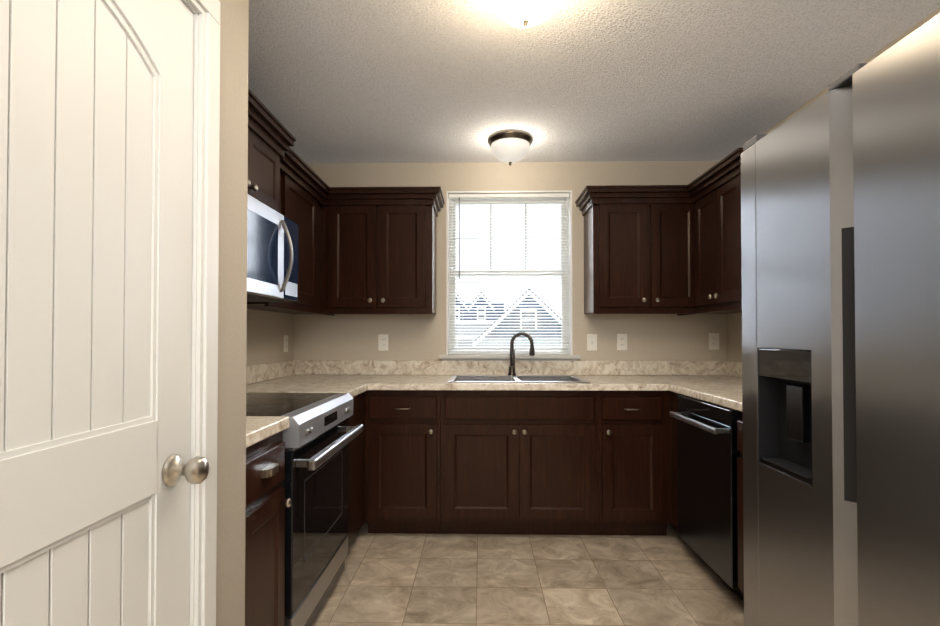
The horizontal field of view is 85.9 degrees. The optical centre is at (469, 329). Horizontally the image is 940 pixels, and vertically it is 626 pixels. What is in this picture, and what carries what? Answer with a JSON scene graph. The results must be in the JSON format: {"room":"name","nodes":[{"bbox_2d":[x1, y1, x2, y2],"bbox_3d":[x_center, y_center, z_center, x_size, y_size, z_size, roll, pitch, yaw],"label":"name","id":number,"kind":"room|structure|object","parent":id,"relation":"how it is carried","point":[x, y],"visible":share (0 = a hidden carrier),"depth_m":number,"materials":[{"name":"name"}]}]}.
{"room":"kitchen","nodes":[
{"label":"kitchen","id":0,"kind":"room"},
{"bbox_2d":[216,0,248,625],"bbox_3d":[-0.999,-0.033,-0.091,0.700,2.440,2.993,0,-1,1],"label":"wall","id":1,"kind":"structure","parent":0,"point":[232,354],"depth_m":1.32,"materials":[{"name":"paint"}]},
{"bbox_2d":[0,0,208,625],"bbox_3d":[-0.655,0.233,0.763,0.179,1.919,0.761,0,-1,1],"label":"pantry door","id":2,"kind":"structure","parent":1,"relation":"in","point":[101,470],"depth_m":0.87,"materials":[{"name":"white paint"}]},
{"bbox_2d":[181,0,219,625],"bbox_3d":[-0.678,0.194,0.763,0.126,2.009,0.928,0,-1,1],"label":"door frame","id":3,"kind":"structure","parent":1,"relation":"attached to","point":[204,344],"depth_m":1.16,"materials":[{"name":"white paint"}]},
{"bbox_2d":[246,309,293,365],"bbox_3d":[-1.386,-0.017,1.046,0.120,2.440,5.490,0,-1,1],"label":"wall","id":4,"kind":"structure","parent":0,"point":[267,331],"depth_m":3.21,"materials":[{"name":"paint"}]},
{"bbox_2d":[246,360,297,384],"bbox_3d":[-1.284,0.257,2.506,0.020,0.102,2.190,0,-1,1],"label":"backsplash","id":5,"kind":"structure","parent":4,"relation":"attached to","point":[260,373],"depth_m":3.19,"materials":[{"name":"stone"}]},
{"bbox_2d":[248,88,295,212],"bbox_3d":[-1.091,-0.748,2.139,0.416,0.429,0.802,0,-1,1],"label":"upper cabinet","id":6,"kind":"object","parent":4,"relation":"attached to","point":[271,139],"visible":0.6,"depth_m":2.29,"materials":[{"name":"brown wood"}]},
{"bbox_2d":[247,194,297,301],"bbox_3d":[-1.049,-0.333,2.132,0.500,0.387,0.748,0,-1,1],"label":"microwave","id":7,"kind":"object","parent":6,"relation":"attached to","point":[272,254],"visible":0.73,"depth_m":2.18,"materials":[{"name":"grey metal"}]},
{"bbox_2d":[284,335,287,351],"bbox_3d":[-1.271,0.098,3.488,0.008,0.117,0.072,0,-1,1],"label":"electrical outlet","id":8,"kind":"object","parent":4,"relation":"attached to","point":[285,343],"visible":1,"depth_m":3.48,"materials":[{"name":"white plastic"}]},
{"bbox_2d":[247,147,333,315],"bbox_3d":[-1.095,-0.514,3.048,0.371,0.815,1.185,0,-1,1],"label":"upper cabinet","id":9,"kind":"object","parent":4,"relation":"attached to","point":[304,188],"visible":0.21,"depth_m":2.97,"materials":[{"name":"brown wood"}]},
{"bbox_2d":[293,161,726,418],"bbox_3d":[0.274,0.020,3.682,3.090,2.440,0.150,0,-1,1],"label":"wall","id":10,"kind":"structure","parent":0,"point":[662,337],"depth_m":3.62,"materials":[{"name":"paint"}]},
{"bbox_2d":[321,187,444,313],"bbox_3d":[-0.592,-0.509,3.438,0.813,0.815,0.381,0,-1,1],"label":"upper cabinet","id":11,"kind":"object","parent":10,"relation":"attached to","point":[378,250],"visible":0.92,"depth_m":3.31,"materials":[{"name":"brown wood"}]},
{"bbox_2d":[378,334,387,350],"bbox_3d":[-0.622,0.092,3.620,0.072,0.117,0.008,0,-1,1],"label":"electrical outlet","id":12,"kind":"object","parent":10,"relation":"attached to","point":[382,342],"visible":1,"depth_m":3.62,"materials":[{"name":"white plastic"}]},
{"bbox_2d":[446,190,572,354],"bbox_3d":[0.282,-0.406,3.688,0.899,1.177,0.149,0,-1,1],"label":"window","id":13,"kind":"structure","parent":10,"relation":"in","point":[451,227],"depth_m":3.70,"materials":[{"name":"white plastic"}]},
{"bbox_2d":[449,193,569,353],"bbox_3d":[0.282,-0.402,3.648,0.867,1.161,0.050,0,-1,1],"label":"window blinds","id":14,"kind":"object","parent":13,"relation":"attached to","point":[512,196],"visible":0.94,"depth_m":3.65,"materials":[{"name":"white plastic"}]},
{"bbox_2d":[439,354,580,360],"bbox_3d":[0.281,0.219,3.622,0.999,0.075,0.125,0,-1,1],"label":"window sill","id":15,"kind":"structure","parent":10,"relation":"attached to","point":[473,357],"depth_m":3.57,"materials":[{"name":"white paint"}]},
{"bbox_2d":[298,360,721,374],"bbox_3d":[0.272,0.272,3.590,3.086,0.102,0.023,0,-1,1],"label":"backsplash","id":16,"kind":"structure","parent":10,"relation":"attached to","point":[305,367],"depth_m":3.58,"materials":[{"name":"stone"}]},
{"bbox_2d":[587,334,596,350],"bbox_3d":[0.868,0.092,3.585,0.072,0.117,0.016,0,-1,1],"label":"light switch","id":17,"kind":"object","parent":10,"relation":"attached to","point":[591,342],"visible":1,"depth_m":3.59,"materials":[{"name":"white plastic"}]},
{"bbox_2d":[617,334,626,349],"bbox_3d":[1.080,0.089,3.585,0.072,0.117,0.008,0,-1,1],"label":"electrical outlet","id":18,"kind":"object","parent":10,"relation":"attached to","point":[621,341],"visible":1,"depth_m":3.58,"materials":[{"name":"white plastic"}]},
{"bbox_2d":[575,185,696,313],"bbox_3d":[1.116,-0.509,3.403,0.738,0.815,0.381,0,-1,1],"label":"upper cabinet","id":19,"kind":"object","parent":10,"relation":"attached to","point":[639,249],"visible":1,"depth_m":3.27,"materials":[{"name":"brown wood"}]},
{"bbox_2d":[709,333,718,349],"bbox_3d":[1.727,0.084,3.572,0.072,0.117,0.008,0,-1,1],"label":"electrical outlet","id":20,"kind":"object","parent":10,"relation":"attached to","point":[713,341],"visible":1,"depth_m":3.57,"materials":[{"name":"white plastic"}]},
{"bbox_2d":[311,507,743,625],"bbox_3d":[0.220,1.253,1.070,3.330,0.100,5.640,0,-1,1],"label":"floor","id":21,"kind":"structure","parent":0,"point":[671,578],"depth_m":2.43,"materials":[{"name":"tile"}]},
{"bbox_2d":[245,431,291,625],"bbox_3d":[-0.955,0.773,1.566,0.712,0.874,0.340,0,-1,1],"label":"base cabinet","id":22,"kind":"object","parent":21,"relation":"on","point":[267,503],"visible":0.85,"depth_m":1.57,"materials":[{"name":"brown wood"}]},
{"bbox_2d":[246,416,288,447],"bbox_3d":[-0.968,0.315,1.572,0.690,0.040,0.340,0,-1,1],"label":"countertop","id":23,"kind":"structure","parent":22,"relation":"on","point":[258,428],"depth_m":1.59,"materials":[{"name":"stone"}]},
{"bbox_2d":[246,393,362,625],"bbox_3d":[-0.912,0.762,2.114,0.770,0.913,0.748,0,-1,1],"label":"stove","id":24,"kind":"object","parent":21,"relation":"on","point":[319,434],"visible":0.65,"depth_m":1.98,"materials":[{"name":"black glass"}]},
{"bbox_2d":[347,392,364,546],"bbox_3d":[-0.956,0.790,2.741,0.661,0.874,0.497,0,-1,1],"label":"base cabinet","id":25,"kind":"object","parent":21,"relation":"on","point":[356,483],"visible":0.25,"depth_m":2.78,"materials":[{"name":"brown wood"}]},
{"bbox_2d":[246,379,373,396],"bbox_3d":[-0.929,0.332,2.716,0.720,0.040,0.434,0,-1,1],"label":"countertop","id":26,"kind":"structure","parent":25,"relation":"on","point":[355,387],"depth_m":2.82,"materials":[{"name":"stone"}]},
{"bbox_2d":[365,390,440,533],"bbox_3d":[-0.391,0.797,3.266,0.443,0.874,0.679,0,-1,1],"label":"base cabinet","id":27,"kind":"object","parent":21,"relation":"on","point":[402,461],"visible":0.94,"depth_m":2.97,"materials":[{"name":"brown wood"}]},
{"bbox_2d":[441,390,597,534],"bbox_3d":[0.294,0.797,3.253,0.923,0.874,0.677,0,-1,1],"label":"base cabinet","id":28,"kind":"object","parent":21,"relation":"on","point":[519,462],"visible":1,"depth_m":2.95,"materials":[{"name":"brown wood"}]},
{"bbox_2d":[276,375,741,390],"bbox_3d":[0.265,0.339,3.261,3.086,0.040,0.678,0,-1,1],"label":"countertop","id":29,"kind":"structure","parent":28,"relation":"on","point":[381,382],"depth_m":2.95,"materials":[{"name":"stone"}]},
{"bbox_2d":[448,375,589,382],"bbox_3d":[0.295,0.411,3.261,0.840,0.198,0.560,0,-1,1],"label":"sink","id":30,"kind":"object","parent":29,"relation":"in","point":[514,379],"visible":0.27,"depth_m":3.44,"materials":[{"name":"silver metal"}]},
{"bbox_2d":[508,332,534,374],"bbox_3d":[0.351,0.165,3.492,0.183,0.300,0.138,0,-1,1],"label":"faucet","id":31,"kind":"object","parent":29,"relation":"on","point":[512,355],"visible":1,"depth_m":3.48,"materials":[{"name":"grey metal"}]},
{"bbox_2d":[595,391,670,535],"bbox_3d":[0.969,0.797,3.238,0.423,0.874,0.679,0,-1,1],"label":"base cabinet","id":32,"kind":"object","parent":21,"relation":"on","point":[634,462],"visible":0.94,"depth_m":2.94,"materials":[{"name":"brown wood"}]},
{"bbox_2d":[671,392,681,528],"bbox_3d":[1.485,0.791,2.849,0.626,0.874,0.179,0,-1,1],"label":"base cabinet","id":33,"kind":"object","parent":21,"relation":"on","point":[674,454],"visible":0.08,"depth_m":2.90,"materials":[{"name":"brown wood"}]},
{"bbox_2d":[666,379,742,411],"bbox_3d":[1.460,0.325,2.248,0.656,0.040,1.270,0,-1,1],"label":"countertop","id":34,"kind":"structure","parent":33,"relation":"on","point":[723,390],"depth_m":2.56,"materials":[{"name":"stone"}]},
{"bbox_2d":[670,395,743,601],"bbox_3d":[1.424,0.788,2.459,0.701,0.870,0.590,0,-1,1],"label":"dishwasher","id":35,"kind":"object","parent":21,"relation":"on","point":[708,453],"visible":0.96,"depth_m":2.37,"materials":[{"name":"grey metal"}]},
{"bbox_2d":[737,411,743,593],"bbox_3d":[1.439,0.778,1.884,0.679,0.874,0.545,0,-1,1],"label":"base cabinet","id":36,"kind":"object","parent":21,"relation":"on","point":[740,507],"visible":0.06,"depth_m":2.12,"materials":[{"name":"brown wood"}]},
{"bbox_2d":[741,13,939,625],"bbox_3d":[1.283,0.305,1.131,0.868,1.798,0.904,0,-1,1],"label":"refrigerator","id":37,"kind":"object","parent":21,"relation":"on","point":[840,228],"visible":1,"depth_m":1.16,"materials":[{"name":"grey metal"}]},
{"bbox_2d":[248,0,939,163],"bbox_3d":[0.220,-1.286,1.106,3.330,0.100,5.640,0,-1,1],"label":"ceiling","id":38,"kind":"structure","parent":0,"point":[392,81],"depth_m":2.38,"materials":[{"name":"white paint"}]},
{"bbox_2d":[487,129,532,165],"bbox_3d":[0.253,-1.117,3.179,0.286,0.178,0.286,0,-1,1],"label":"ceiling light","id":39,"kind":"object","parent":38,"relation":"attached to","point":[509,146],"visible":1,"depth_m":3.09,"materials":[{"name":"white glass"}]},
{"bbox_2d":[492,0,558,27],"bbox_3d":[0.194,-1.138,1.758,0.286,0.178,0.286,0,-1,1],"label":"ceiling light","id":40,"kind":"object","parent":38,"relation":"attached to","point":[523,13],"visible":1,"depth_m":1.73,"materials":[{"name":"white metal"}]},
{"bbox_2d":[726,7,939,361],"bbox_3d":[1.823,-0.018,0.980,0.120,2.440,5.490,0,-1,1],"label":"wall","id":41,"kind":"structure","parent":0,"point":[734,337],"depth_m":3.37,"materials":[{"name":"paint"}]},
{"bbox_2d":[677,148,742,315],"bbox_3d":[1.592,-0.514,3.076,0.421,0.815,1.018,0,-1,1],"label":"upper cabinet","id":42,"kind":"object","parent":41,"relation":"attached to","point":[715,194],"visible":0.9,"depth_m":2.91,"materials":[{"name":"brown wood"}]},
{"bbox_2d":[722,361,741,377],"bbox_3d":[1.784,0.258,2.573,0.020,0.102,1.930,0,-1,1],"label":"backsplash","id":43,"kind":"structure","parent":41,"relation":"attached to","point":[729,368],"depth_m":3.45,"materials":[{"name":"stone"}]},
{"label":"outside","id":44,"kind":"structure","parent":0,"visible":0},
{"bbox_3d":[1.042,5.168,47.912,120.000,0.200,84.000,0,-1,1],"label":"ground","id":45,"kind":"structure","parent":44,"visible":0},
{"bbox_2d":[456,289,560,345],"bbox_3d":[0.263,0.974,44.121,17.000,8.080,12.730,0,-1,1],"label":"houses","id":46,"kind":"structure","parent":45,"relation":"on","point":[508,324],"depth_m":37.90,"materials":[{"name":"grey"}]}
]}

